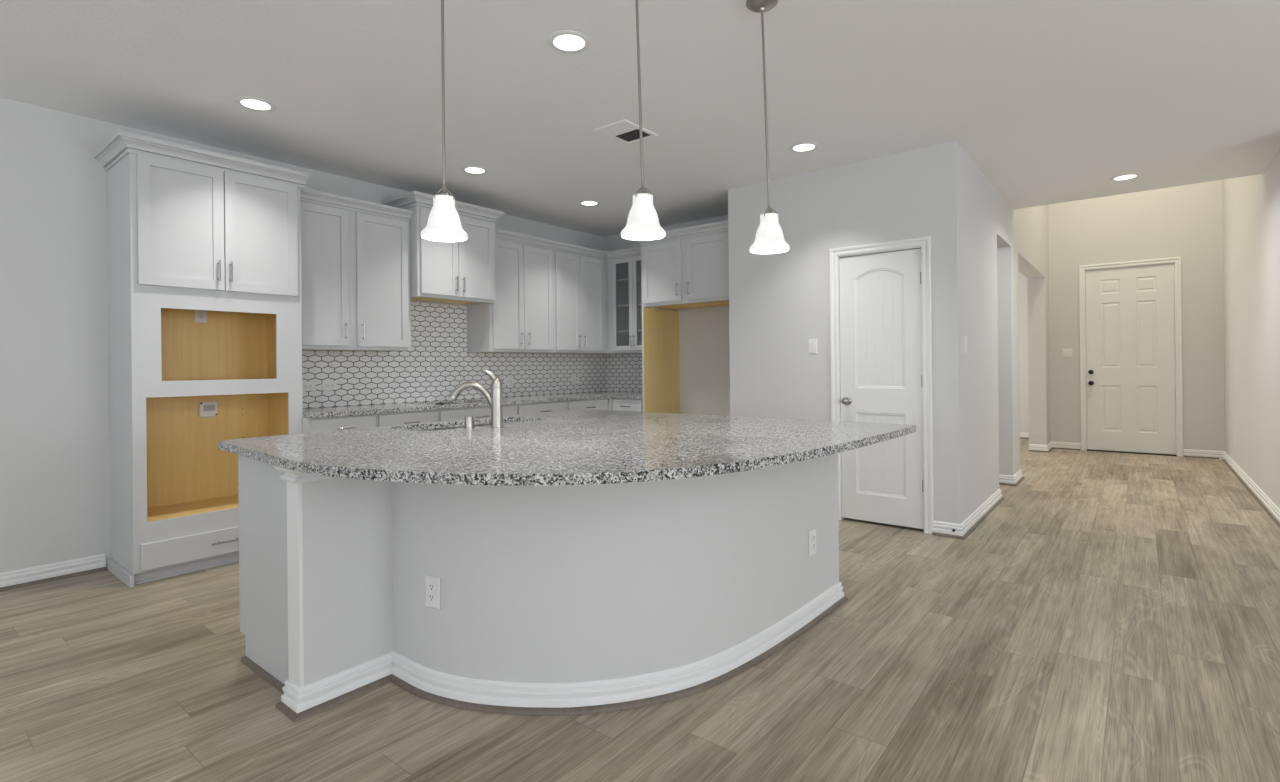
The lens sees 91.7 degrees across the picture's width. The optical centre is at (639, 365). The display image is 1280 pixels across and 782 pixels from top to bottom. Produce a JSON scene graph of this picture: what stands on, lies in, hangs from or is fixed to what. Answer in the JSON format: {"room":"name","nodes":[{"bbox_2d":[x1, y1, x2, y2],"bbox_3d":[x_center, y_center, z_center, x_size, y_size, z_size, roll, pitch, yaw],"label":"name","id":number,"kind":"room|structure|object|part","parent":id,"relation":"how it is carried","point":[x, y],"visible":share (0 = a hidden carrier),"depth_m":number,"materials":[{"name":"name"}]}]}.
{"room":"kitchen","nodes":[
{"label":"kitchen","id":0,"kind":"room"},
{"bbox_2d":[0,97,604,572],"bbox_3d":[-3.273,-0.130,3.912,0.120,2.743,9.250,-1,0,39],"label":"wall","id":1,"kind":"structure","parent":0,"point":[55,464],"depth_m":3.64,"materials":[{"name":"paint"}]},
{"bbox_2d":[0,554,106,591],"bbox_3d":[-4.635,1.208,2.075,0.033,0.096,4.402,-1,0,39],"label":"baseboard","id":2,"kind":"structure","parent":1,"relation":"attached to","point":[14,579],"depth_m":3.60,"materials":[{"name":"white wood"}]},
{"bbox_3d":[-4.628,1.246,2.069,0.015,0.019,4.402,-1,0,39],"label":"shoe molding","id":3,"kind":"part","parent":2,"relation":"part of","materials":[{"name":"white wood"}]},
{"bbox_2d":[300,188,412,351],"bbox_3d":[-2.259,-0.683,4.771,0.394,1.126,0.919,-1,0,39],"label":"upper cabinet","id":4,"kind":"object","parent":1,"relation":"attached to","point":[356,285],"visible":0.85,"depth_m":4.68,"materials":[{"name":"grey paint"}]},
{"bbox_3d":[-2.289,-0.654,4.489,0.019,1.012,0.377,-1,0,39],"label":"door","id":5,"kind":"part","parent":4,"relation":"part of","materials":[{"name":"grey paint"}]},
{"bbox_3d":[-2.169,-0.259,4.591,0.035,0.128,0.011,-1,0,39],"label":"handle","id":6,"kind":"part","parent":4,"relation":"part of","materials":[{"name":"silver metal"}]},
{"bbox_3d":[-2.134,-1.207,4.666,0.051,0.081,0.918,-1,0,39],"label":"crown molding","id":7,"kind":"part","parent":4,"relation":"part of","materials":[{"name":"grey paint"}]},
{"bbox_3d":[-2.088,-0.260,4.692,0.035,0.128,0.011,-1,0,39],"label":"handle","id":8,"kind":"part","parent":4,"relation":"part of","materials":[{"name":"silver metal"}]},
{"bbox_3d":[-2.002,-0.657,4.848,0.019,1.012,0.423,-1,0,39],"label":"door","id":9,"kind":"part","parent":4,"relation":"part of","materials":[{"name":"grey paint"}]},
{"bbox_2d":[381,191,504,306],"bbox_3d":[-1.689,-0.971,5.402,0.499,0.822,0.898,-1,0,39],"label":"upper cabinet","id":10,"kind":"object","parent":1,"relation":"attached to","point":[463,272],"visible":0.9,"depth_m":5.25,"materials":[{"name":"grey paint"}]},
{"bbox_3d":[-1.651,-0.930,5.128,0.019,0.688,0.350,-1,0,39],"label":"door","id":11,"kind":"part","parent":10,"relation":"part of","materials":[{"name":"grey paint"}]},
{"bbox_3d":[-1.693,-1.335,5.402,0.499,0.094,0.898,-1,0,39],"label":"crown molding","id":12,"kind":"part","parent":10,"relation":"part of","materials":[{"name":"grey paint"}]},
{"bbox_3d":[-1.423,-0.933,5.412,0.019,0.688,0.369,-1,0,39],"label":"door","id":13,"kind":"part","parent":10,"relation":"part of","materials":[{"name":"grey paint"}]},
{"bbox_2d":[302,302,605,407],"bbox_3d":[-1.551,-0.125,5.956,0.008,0.870,3.647,-1,0,39],"label":"tile backsplash","id":14,"kind":"structure","parent":1,"relation":"attached to","point":[438,361],"depth_m":5.60,"materials":[{"name":"white tile"}]},
{"bbox_2d":[302,381,315,390],"bbox_3d":[-2.524,0.154,4.724,0.008,0.072,0.117,-1,0,39],"label":"outlet","id":15,"kind":"object","parent":14,"relation":"attached to","point":[306,386],"visible":0.96,"depth_m":4.73,"materials":[{"name":"white plastic"}]},
{"bbox_2d":[322,381,336,390],"bbox_3d":[-2.421,0.153,4.853,0.008,0.072,0.117,-1,0,39],"label":"outlet","id":16,"kind":"object","parent":14,"relation":"attached to","point":[326,385],"visible":1,"depth_m":4.85,"materials":[{"name":"white plastic"}]},
{"bbox_2d":[504,378,513,384],"bbox_3d":[-1.313,0.152,6.234,0.008,0.072,0.117,-1,0,39],"label":"outlet","id":17,"kind":"object","parent":14,"relation":"attached to","point":[507,381],"visible":1,"depth_m":6.23,"materials":[{"name":"white plastic"}]},
{"bbox_2d":[572,377,578,382],"bbox_3d":[-0.722,0.156,6.971,0.008,0.072,0.117,-1,0,39],"label":"outlet","id":18,"kind":"object","parent":14,"relation":"attached to","point":[574,379],"visible":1,"depth_m":6.97,"materials":[{"name":"white plastic"}]},
{"bbox_2d":[467,229,555,352],"bbox_3d":[-1.234,-0.690,6.049,0.394,1.120,0.794,-1,0,39],"label":"upper cabinet","id":19,"kind":"object","parent":1,"relation":"attached to","point":[520,319],"visible":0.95,"depth_m":5.90,"materials":[{"name":"grey paint"}]},
{"bbox_3d":[-1.229,-0.658,5.811,0.019,1.000,0.360,-1,0,39],"label":"door","id":20,"kind":"part","parent":19,"relation":"part of","materials":[{"name":"grey paint"}]},
{"bbox_3d":[-1.109,-1.211,5.944,0.051,0.081,0.794,-1,0,39],"label":"crown molding","id":21,"kind":"part","parent":19,"relation":"part of","materials":[{"name":"grey paint"}]},
{"bbox_3d":[-0.997,-0.661,6.101,0.019,1.000,0.373,-1,0,39],"label":"door","id":22,"kind":"part","parent":19,"relation":"part of","materials":[{"name":"grey paint"}]},
{"bbox_2d":[553,241,607,353],"bbox_3d":[-0.622,-0.697,6.812,0.394,1.120,1.158,-1,0,39],"label":"upper cabinet","id":23,"kind":"object","parent":1,"relation":"attached to","point":[580,283],"visible":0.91,"depth_m":6.54,"materials":[{"name":"grey paint"}]},
{"bbox_3d":[-0.739,-0.663,6.422,0.019,1.000,0.354,-1,0,39],"label":"door","id":24,"kind":"part","parent":23,"relation":"part of","materials":[{"name":"grey paint"}]},
{"bbox_3d":[-0.603,-1.216,6.575,0.051,0.081,0.820,-1,0,39],"label":"crown molding","id":25,"kind":"part","parent":23,"relation":"part of","materials":[{"name":"grey paint"}]},
{"bbox_3d":[-0.513,-0.666,6.704,0.019,1.000,0.359,-1,0,39],"label":"door","id":26,"kind":"part","parent":23,"relation":"part of","materials":[{"name":"grey paint"}]},
{"bbox_2d":[0,438,1279,781],"bbox_3d":[2.414,1.245,3.394,9.900,0.120,15.700,-1,0,39],"label":"floor","id":27,"kind":"structure","parent":0,"point":[1115,617],"depth_m":2.38,"materials":[{"name":"beige wood"}]},
{"bbox_2d":[94,130,308,586],"bbox_3d":[-2.762,-0.028,3.982,0.587,2.530,1.002,-1,0,39],"label":"tall cabinet","id":28,"kind":"object","parent":27,"relation":"on","point":[189,229],"visible":0.96,"depth_m":3.82,"materials":[{"name":"grey paint"}]},
{"bbox_3d":[-2.704,-0.835,3.674,0.019,0.742,0.424,-1,0,39],"label":"door","id":29,"kind":"part","parent":28,"relation":"part of","materials":[{"name":"grey paint"}]},
{"bbox_3d":[-2.550,1.080,3.842,0.019,0.150,0.854,-1,0,39],"label":"drawer","id":30,"kind":"part","parent":28,"relation":"part of","materials":[{"name":"grey paint"}]},
{"bbox_2d":[194,310,206,322],"bbox_3d":[-2.951,-0.351,4.178,0.008,0.117,0.072,-1,0,39],"label":"outlet","id":31,"kind":"object","parent":28,"relation":"attached to","point":[199,315],"visible":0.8,"depth_m":4.17,"materials":[{"name":"white plastic"}]},
{"bbox_3d":[-2.774,-1.246,3.982,0.587,0.094,1.002,-1,0,39],"label":"crown molding","id":32,"kind":"part","parent":28,"relation":"part of","materials":[{"name":"grey paint"}]},
{"bbox_2d":[199,401,217,416],"bbox_3d":[-2.919,0.290,4.205,0.017,0.104,0.108,-1,0,39],"label":"junction box","id":33,"kind":"object","parent":28,"relation":"attached to","point":[206,408],"visible":1,"depth_m":4.20,"materials":[{"name":"white plastic"}]},
{"bbox_3d":[-2.570,-0.580,3.795,0.035,0.128,0.011,-1,0,39],"label":"handle","id":34,"kind":"part","parent":28,"relation":"part of","materials":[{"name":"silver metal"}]},
{"bbox_3d":[-2.529,1.075,3.825,0.035,0.011,0.190,-1,0,39],"label":"handle","id":35,"kind":"part","parent":28,"relation":"part of","materials":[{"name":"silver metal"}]},
{"bbox_3d":[-2.529,-0.581,3.845,0.035,0.128,0.011,-1,0,39],"label":"handle","id":36,"kind":"part","parent":28,"relation":"part of","materials":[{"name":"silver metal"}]},
{"bbox_3d":[-2.435,-0.838,4.010,0.019,0.742,0.425,-1,0,39],"label":"door","id":37,"kind":"part","parent":28,"relation":"part of","materials":[{"name":"grey paint"}]},
{"bbox_2d":[303,414,375,432],"bbox_3d":[-2.280,0.791,4.518,0.654,0.881,0.479,-1,0,39],"label":"base cabinet","id":38,"kind":"object","parent":27,"relation":"on","point":[310,425],"visible":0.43,"depth_m":4.30,"materials":[{"name":"grey paint"}]},
{"bbox_2d":[376,410,437,426],"bbox_3d":[-1.970,0.788,4.904,0.654,0.881,0.508,-1,0,39],"label":"base cabinet","id":39,"kind":"object","parent":27,"relation":"on","point":[399,418],"visible":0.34,"depth_m":4.70,"materials":[{"name":"grey paint"}]},
{"bbox_2d":[438,403,516,420],"bbox_3d":[-1.561,0.784,5.415,0.654,0.881,0.796,-1,0,39],"label":"base cabinet","id":40,"kind":"object","parent":27,"relation":"on","point":[485,411],"visible":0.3,"depth_m":5.16,"materials":[{"name":"grey paint"}]},
{"bbox_2d":[516,401,566,414],"bbox_3d":[-1.117,0.780,5.968,0.654,0.881,0.620,-1,0,39],"label":"base cabinet","id":41,"kind":"object","parent":27,"relation":"on","point":[528,408],"visible":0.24,"depth_m":5.76,"materials":[{"name":"grey paint"}]},
{"bbox_2d":[303,391,642,417],"bbox_3d":[-1.140,0.323,5.635,1.043,0.032,3.656,-1,0,39],"label":"countertop","id":42,"kind":"structure","parent":41,"relation":"on","point":[321,412],"depth_m":5.14,"materials":[{"name":"grey stone"}]},
{"bbox_2d":[238,422,847,722],"bbox_3d":[-0.363,0.772,2.900,1.864,0.881,2.235,-1,0,39],"label":"kitchen island","id":43,"kind":"object","parent":27,"relation":"on","point":[593,598],"visible":0.7,"depth_m":2.28,"materials":[{"name":"paint"}]},
{"bbox_3d":[-1.546,0.807,2.842,0.019,0.605,0.504,-1,0,39],"label":"door","id":44,"kind":"part","parent":43,"relation":"part of","materials":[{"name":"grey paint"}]},
{"bbox_3d":[-1.460,1.214,2.432,0.486,0.019,0.017,-1,0,39],"label":"shoe molding","id":45,"kind":"part","parent":43,"relation":"part of","materials":[{"name":"wood"}]},
{"bbox_3d":[-1.226,0.781,2.211,0.095,0.881,0.013,-1,0,39],"label":"post","id":46,"kind":"part","parent":43,"relation":"part of","materials":[{"name":"white wood"}]},
{"bbox_3d":[-1.208,0.375,2.238,0.153,0.068,0.141,-1,0,39],"label":"post cap molding","id":47,"kind":"part","parent":43,"relation":"part of","materials":[{"name":"white"}]},
{"bbox_2d":[425,575,440,609],"bbox_3d":[-0.764,0.832,2.287,0.072,0.117,0.008,-1,0,28],"label":"outlet","id":48,"kind":"object","parent":43,"relation":"attached to","point":[432,582],"visible":1,"depth_m":2.28,"materials":[{"name":"white plastic"}]},
{"bbox_2d":[428,583,434,590],"bbox_3d":[-0.765,0.812,2.285,0.033,0.029,0.003,-1,0,28],"label":"receptacle","id":49,"kind":"object","parent":48,"relation":"attached to","point":[431,586],"depth_m":2.28,"materials":[{"name":"grey plastic"}]},
{"bbox_2d":[428,593,434,601],"bbox_3d":[-0.765,0.851,2.285,0.033,0.029,0.003,-1,0,28],"label":"receptacle","id":50,"kind":"object","parent":48,"relation":"attached to","point":[431,596],"depth_m":2.28,"materials":[{"name":"grey plastic"}]},
{"bbox_3d":[-0.121,1.201,2.709,1.255,0.019,2.235,-1,0,39],"label":"shoe molding","id":51,"kind":"part","parent":43,"relation":"part of","materials":[{"name":"white wood"}]},
{"bbox_3d":[-0.121,1.159,2.709,1.224,0.090,2.205,-1,0,39],"label":"baseboard","id":52,"kind":"part","parent":43,"relation":"part of","materials":[{"name":"white wood"}]},
{"bbox_2d":[218,409,915,485],"bbox_3d":[-0.243,0.314,2.769,2.190,0.032,2.278,-1,0,39],"label":"island countertop","id":53,"kind":"structure","parent":43,"relation":"on","point":[579,446],"depth_m":2.29,"materials":[{"name":"grey stone"}]},
{"bbox_2d":[422,423,506,430],"bbox_3d":[-0.896,0.436,3.312,0.368,0.196,0.808,-1,0,39],"label":"sink","id":54,"kind":"object","parent":53,"relation":"in","point":[503,423],"visible":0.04,"depth_m":3.44,"materials":[{"name":"silver metal"}]},
{"bbox_2d":[464,416,473,427],"bbox_3d":[-0.837,0.275,3.045,0.047,0.057,0.047,-1,0,39],"label":"air gap cap","id":55,"kind":"object","parent":53,"relation":"on","point":[468,419],"visible":1,"depth_m":3.03,"materials":[{"name":"silver metal"}]},
{"bbox_2d":[448,369,502,426],"bbox_3d":[-0.814,0.160,3.085,0.268,0.286,0.062,-1,0,-1],"label":"faucet","id":56,"kind":"object","parent":53,"relation":"on","point":[495,399],"visible":1,"depth_m":3.07,"materials":[{"name":"silver metal"}]},
{"bbox_3d":[-0.819,0.152,3.085,0.240,0.150,0.039,-1,0,-3],"label":"spout","id":57,"kind":"part","parent":56,"relation":"part of","materials":[{"name":"silver metal"}]},
{"bbox_3d":[-0.734,0.061,3.079,0.101,0.090,0.054,-1,0,-17],"label":"lever handle","id":58,"kind":"part","parent":56,"relation":"part of","materials":[{"name":"silver metal"}]},
{"bbox_2d":[809,528,815,555],"bbox_3d":[0.817,0.831,2.935,0.008,0.117,0.072,-1,0,40],"label":"outlet","id":59,"kind":"object","parent":43,"relation":"attached to","point":[812,533],"visible":1,"depth_m":2.93,"materials":[{"name":"white plastic"}]},
{"bbox_2d":[566,398,607,409],"bbox_3d":[-0.736,0.776,6.443,0.654,0.881,0.594,-1,0,39],"label":"base cabinet","id":60,"kind":"object","parent":27,"relation":"on","point":[600,403],"visible":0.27,"depth_m":6.25,"materials":[{"name":"grey paint"}]},
{"bbox_2d":[607,398,612,409],"bbox_3d":[-0.352,0.772,6.936,0.637,0.881,0.647,-1,0,39],"label":"base cabinet","id":61,"kind":"object","parent":27,"relation":"on","point":[610,400],"visible":0.07,"depth_m":6.50,"materials":[{"name":"grey paint"}]},
{"bbox_2d":[613,398,642,411],"bbox_3d":[0.051,0.768,6.604,0.404,0.881,0.659,-1,0,39],"label":"base cabinet","id":62,"kind":"object","parent":27,"relation":"on","point":[621,404],"visible":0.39,"depth_m":6.36,"materials":[{"name":"grey paint"}]},
{"bbox_2d":[638,220,728,412],"bbox_3d":[0.610,-0.051,6.140,1.156,2.508,0.674,-1,0,39],"label":"tall cabinet","id":63,"kind":"object","parent":27,"relation":"on","point":[687,268],"visible":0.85,"depth_m":6.09,"materials":[{"name":"grey paint"}]},
{"bbox_3d":[0.227,0.307,6.486,0.018,1.800,0.619,-1,0,39],"label":"panel","id":64,"kind":"part","parent":63,"relation":"part of","materials":[{"name":"grey paint"}]},
{"bbox_3d":[0.212,-0.911,6.078,0.464,0.572,0.019,-1,0,39],"label":"door","id":65,"kind":"part","parent":63,"relation":"part of","materials":[{"name":"grey paint"}]},
{"bbox_3d":[0.472,-1.263,5.985,1.156,0.081,0.266,-1,0,39],"label":"crown molding","id":66,"kind":"part","parent":63,"relation":"part of","materials":[{"name":"grey paint"}]},
{"bbox_3d":[0.624,-0.915,5.747,0.460,0.572,0.019,-1,0,39],"label":"door","id":67,"kind":"part","parent":63,"relation":"part of","materials":[{"name":"grey paint"}]},
{"bbox_2d":[0,0,1279,236],"bbox_3d":[0.941,-1.603,1.544,9.680,0.120,10.847,-1,0,39],"label":"ceiling","id":68,"kind":"structure","parent":0,"point":[1053,101],"depth_m":3.40,"materials":[{"name":"paint"}]},
{"bbox_2d":[235,96,275,111],"bbox_3d":[-2.216,-1.508,3.585,0.202,0.007,0.202,-1,0,39],"label":"recessed light","id":69,"kind":"object","parent":68,"relation":"in","point":[252,103],"visible":1,"depth_m":3.58,"materials":[{"name":"white plastic"}]},
{"bbox_2d":[420,0,467,241],"bbox_3d":[-0.729,-1.000,2.301,0.168,1.052,0.168,-1,0,39],"label":"pendant light","id":70,"kind":"object","parent":68,"relation":"hanging from","point":[443,223],"visible":1,"depth_m":2.28,"materials":[{"name":"white glass"}]},
{"bbox_3d":[-0.729,-1.071,2.301,0.011,0.839,0.011,-1,0,39],"label":"rod","id":71,"kind":"part","parent":70,"relation":"part of","materials":[{"name":"silver metal"}]},
{"bbox_3d":[-0.724,-0.549,2.301,0.168,0.149,0.168,-1,0,39],"label":"lamp shade","id":72,"kind":"part","parent":70,"relation":"part of","materials":[{"name":"white glass"}]},
{"bbox_2d":[461,166,487,173],"bbox_3d":[-1.281,-1.517,4.823,0.202,0.007,0.202,-1,0,39],"label":"recessed light","id":73,"kind":"object","parent":68,"relation":"in","point":[467,169],"visible":1,"depth_m":4.81,"materials":[{"name":"white"}]},
{"bbox_2d":[548,30,590,52],"bbox_3d":[-0.334,-1.527,2.935,0.202,0.007,0.202,-1,0,39],"label":"recessed light","id":74,"kind":"object","parent":68,"relation":"in","point":[566,41],"visible":1,"depth_m":2.92,"materials":[{"name":"white plastic"}]},
{"bbox_2d":[579,200,599,205],"bbox_3d":[-0.474,-1.525,5.829,0.202,0.007,0.202,-1,0,39],"label":"recessed light","id":75,"kind":"object","parent":68,"relation":"in","point":[585,202],"visible":1,"depth_m":5.82,"materials":[{"name":"white"}]},
{"bbox_2d":[594,119,657,144],"bbox_3d":[-0.089,-1.528,4.072,0.260,0.009,0.340,-1,0,39],"label":"ceiling vent","id":76,"kind":"object","parent":68,"relation":"in","point":[624,131],"visible":0.98,"depth_m":4.06,"materials":[{"name":"metal"}]},
{"bbox_2d":[621,0,665,240],"bbox_3d":[0.007,-1.008,2.309,0.168,1.052,0.168,-1,0,39],"label":"pendant light","id":77,"kind":"object","parent":68,"relation":"hanging from","point":[643,224],"visible":1,"depth_m":2.28,"materials":[{"name":"white glass"}]},
{"bbox_3d":[-0.003,-1.078,2.309,0.029,0.839,0.010,-1,0,0],"label":"rod","id":78,"kind":"part","parent":77,"relation":"part of","materials":[{"name":"silver metal"}]},
{"bbox_3d":[0.011,-0.556,2.309,0.168,0.149,0.168,-1,0,39],"label":"lamp shade","id":79,"kind":"part","parent":77,"relation":"part of","materials":[{"name":"white glass"}]},
{"bbox_2d":[746,0,789,253],"bbox_3d":[0.542,-1.013,2.625,0.168,1.052,0.168,-1,0,39],"label":"pendant light","id":80,"kind":"object","parent":68,"relation":"hanging from","point":[769,238],"visible":1,"depth_m":2.61,"materials":[{"name":"white glass"}]},
{"bbox_3d":[0.530,-1.084,2.625,0.032,0.839,0.010,-1,0,0],"label":"rod","id":81,"kind":"part","parent":80,"relation":"part of","materials":[{"name":"silver metal"}]},
{"bbox_3d":[0.546,-0.562,2.625,0.168,0.149,0.168,-1,0,39],"label":"lamp shade","id":82,"kind":"part","parent":80,"relation":"part of","materials":[{"name":"white glass"}]},
{"bbox_2d":[789,142,818,151],"bbox_3d":[1.157,-1.542,4.386,0.202,0.007,0.202,-1,0,39],"label":"recessed light","id":83,"kind":"object","parent":68,"relation":"in","point":[803,146],"visible":1,"depth_m":4.38,"materials":[{"name":"white plastic"}]},
{"bbox_2d":[1110,173,1140,180],"bbox_3d":[4.039,-1.571,5.177,0.202,0.007,0.202,-1,0,39],"label":"recessed light","id":84,"kind":"object","parent":68,"relation":"in","point":[1123,177],"visible":1,"depth_m":5.17,"materials":[{"name":"white"}]},
{"bbox_2d":[605,215,729,415],"bbox_3d":[0.470,-0.167,6.762,2.154,2.743,0.120,-1,0,39],"label":"wall","id":85,"kind":"structure","parent":0,"point":[704,352],"depth_m":6.53,"materials":[{"name":"paint"}]},
{"bbox_2d":[606,353,642,391],"bbox_3d":[0.003,0.076,7.055,1.036,0.437,0.008,-1,0,39],"label":"tile backsplash","id":86,"kind":"structure","parent":85,"relation":"attached to","point":[623,371],"depth_m":7.20,"materials":[{"name":"white tile"}]},
{"bbox_2d":[607,246,676,353],"bbox_3d":[0.003,-0.703,6.801,0.704,1.120,0.394,-1,0,39],"label":"upper cabinet","id":87,"kind":"object","parent":85,"relation":"attached to","point":[623,265],"visible":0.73,"depth_m":6.83,"materials":[{"name":"grey paint"}]},
{"bbox_3d":[-0.186,-0.669,6.759,0.195,0.908,0.003,-1,0,39],"label":"pane","id":88,"kind":"part","parent":87,"relation":"part of","materials":[{"name":"clear glass"}]},
{"bbox_3d":[-0.186,-0.669,6.758,0.287,1.000,0.019,-1,0,39],"label":"glass door","id":89,"kind":"part","parent":87,"relation":"part of","materials":[{"name":"grey paint"}]},
{"bbox_3d":[-0.107,-1.221,6.671,0.704,0.081,0.051,-1,0,39],"label":"crown molding","id":90,"kind":"part","parent":87,"relation":"part of","materials":[{"name":"grey paint"}]},
{"bbox_2d":[617,276,640,283],"bbox_3d":[0.025,-0.950,6.831,0.667,0.018,0.301,-1,0,39],"label":"shelf","id":91,"kind":"object","parent":87,"relation":"attached to","point":[626,280],"depth_m":6.90,"materials":[{"name":"white"}]},
{"bbox_2d":[617,329,641,333],"bbox_3d":[0.030,-0.385,6.831,0.667,0.018,0.301,-1,0,39],"label":"shelf","id":92,"kind":"object","parent":87,"relation":"attached to","point":[619,331],"depth_m":6.93,"materials":[{"name":"white wood"}]},
{"bbox_3d":[-0.080,-0.699,6.698,0.703,1.114,0.019,-1,0,39],"label":"frame","id":93,"kind":"part","parent":87,"relation":"part of","materials":[{"name":"grey paint"}]},
{"bbox_2d":[617,303,650,308],"bbox_3d":[0.028,-0.662,6.831,0.667,0.018,0.301,-1,0,39],"label":"shelf","id":94,"kind":"object","parent":87,"relation":"attached to","point":[619,306],"depth_m":6.86,"materials":[{"name":"white wood"}]},
{"bbox_3d":[0.048,-0.671,6.570,0.306,1.000,0.019,-1,0,39],"label":"glass door","id":95,"kind":"part","parent":87,"relation":"part of","materials":[{"name":"grey paint"}]},
{"bbox_2d":[728,141,963,523],"bbox_3d":[1.527,-0.178,4.908,1.816,2.743,0.120,-1,0,39],"label":"wall","id":96,"kind":"structure","parent":0,"point":[778,302],"depth_m":4.89,"materials":[{"name":"paint"}]},
{"bbox_2d":[808,339,816,353],"bbox_3d":[1.374,-0.157,4.946,0.072,0.117,0.010,-1,0,39],"label":"light switch","id":97,"kind":"object","parent":96,"relation":"attached to","point":[812,343],"visible":1,"depth_m":4.94,"materials":[{"name":"white plastic"}]},
{"bbox_2d":[829,236,932,533],"bbox_3d":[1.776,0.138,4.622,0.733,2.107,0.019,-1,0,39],"label":"trim","id":98,"kind":"structure","parent":96,"relation":"attached to","point":[924,242],"depth_m":4.42,"materials":[{"name":"white wood"}]},
{"bbox_2d":[839,248,923,528],"bbox_3d":[1.780,0.165,4.620,0.610,2.012,0.107,-1,0,39],"label":"door","id":99,"kind":"structure","parent":96,"relation":"in","point":[881,310],"depth_m":4.62,"materials":[{"name":"white paint"}]},
{"bbox_3d":[1.578,0.268,4.761,0.062,0.062,0.072,-1,0,39],"label":"knob","id":100,"kind":"part","parent":99,"relation":"part of","materials":[{"name":"silver metal"}]},
{"bbox_3d":[1.790,-0.280,4.644,0.325,0.857,0.004,-1,0,39],"label":"plank panel","id":101,"kind":"part","parent":99,"relation":"part of","materials":[{"name":"white paint"}]},
{"bbox_3d":[1.799,0.659,4.644,0.325,0.579,0.004,-1,0,39],"label":"plank panel","id":102,"kind":"part","parent":99,"relation":"part of","materials":[{"name":"white paint"}]},
{"bbox_2d":[960,146,1050,519],"bbox_3d":[3.914,-1.480,6.608,0.200,5.300,5.535,-1,0,39],"label":"wall","id":103,"kind":"structure","parent":0,"point":[999,241],"depth_m":5.46,"materials":[{"name":"paint"}]},
{"bbox_2d":[964,336,966,352],"bbox_3d":[2.331,-0.154,4.449,0.010,0.117,0.072,-1,0,39],"label":"light switch","id":104,"kind":"object","parent":103,"relation":"attached to","point":[965,337],"visible":1,"depth_m":4.43,"materials":[{"name":"white plastic"}]},
{"bbox_2d":[932,488,1003,539],"bbox_3d":[2.640,1.135,4.939,0.206,0.096,1.611,-1,0,39],"label":"baseboard","id":105,"kind":"structure","parent":103,"relation":"attached to","point":[963,530],"depth_m":4.44,"materials":[{"name":"white"}]},
{"bbox_2d":[999,469,1023,485],"bbox_3d":[3.673,1.125,6.409,0.433,0.096,0.546,-1,0,39],"label":"baseboard","id":106,"kind":"object","parent":103,"relation":"attached to","point":[1009,480],"visible":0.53,"depth_m":6.14,"materials":[{"name":"white"}]},
{"bbox_3d":[3.673,1.163,6.409,0.433,0.019,0.546,-1,0,39],"label":"shoe molding","id":107,"kind":"part","parent":106,"relation":"part of","materials":[{"name":"white wood"}]},
{"bbox_2d":[1029,441,1080,452],"bbox_3d":[5.630,1.105,8.503,0.725,0.096,0.305,-1,0,-18],"label":"baseboard","id":108,"kind":"structure","parent":103,"relation":"attached to","point":[1051,445],"depth_m":8.51,"materials":[{"name":"white"}]},
{"bbox_3d":[5.627,1.143,8.489,0.710,0.019,0.281,-1,0,-18],"label":"shoe molding","id":109,"kind":"part","parent":108,"relation":"part of","materials":[{"name":"white wood"}]},
{"bbox_2d":[1018,271,1028,432],"bbox_3d":[5.136,-0.214,10.698,3.030,2.743,0.120,-1,0,39],"label":"wall","id":110,"kind":"structure","parent":0,"point":[1023,283],"depth_m":9.86,"materials":[{"name":"paint"}]},
{"bbox_2d":[1020,432,1028,438],"bbox_3d":[5.160,1.110,10.591,2.880,0.096,0.033,-1,0,39],"label":"baseboard","id":111,"kind":"structure","parent":110,"relation":"attached to","point":[1024,435],"depth_m":9.85,"materials":[{"name":"white"}]},
{"bbox_2d":[1048,180,1224,456],"bbox_3d":[6.425,-1.505,8.218,2.103,5.300,0.120,-1,0,39],"label":"wall","id":112,"kind":"structure","parent":0,"point":[1185,222],"depth_m":7.96,"materials":[{"name":"paint"}]},
{"bbox_2d":[1062,349,1072,356],"bbox_3d":[5.893,-0.178,8.571,0.118,0.117,0.010,-1,0,39],"label":"light switch","id":113,"kind":"object","parent":112,"relation":"attached to","point":[1065,352],"visible":1,"depth_m":8.57,"materials":[{"name":"white plastic"}]},
{"bbox_2d":[1085,263,1176,455],"bbox_3d":[6.425,-0.077,8.161,0.933,2.442,0.137,-1,0,39],"label":"door","id":114,"kind":"structure","parent":112,"relation":"in","point":[1131,380],"depth_m":8.15,"materials":[{"name":"white paint"}]},
{"bbox_2d":[1079,257,1182,456],"bbox_3d":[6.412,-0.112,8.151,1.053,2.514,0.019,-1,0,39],"label":"trim","id":115,"kind":"structure","parent":112,"relation":"attached to","point":[1177,260],"depth_m":7.96,"materials":[{"name":"white wood"}]},
{"bbox_2d":[1222,149,1279,508],"bbox_3d":[5.759,-1.498,5.804,0.120,5.300,4.480,-1,0,39],"label":"wall","id":116,"kind":"structure","parent":0,"point":[1250,204],"depth_m":5.59,"materials":[{"name":"paint"}]},
{"bbox_2d":[1184,449,1279,527],"bbox_3d":[5.590,1.105,5.960,0.380,0.096,4.480,-1,0,39],"label":"baseboard","id":117,"kind":"structure","parent":116,"relation":"attached to","point":[1265,502],"depth_m":6.03,"materials":[{"name":"white"}]}
]}

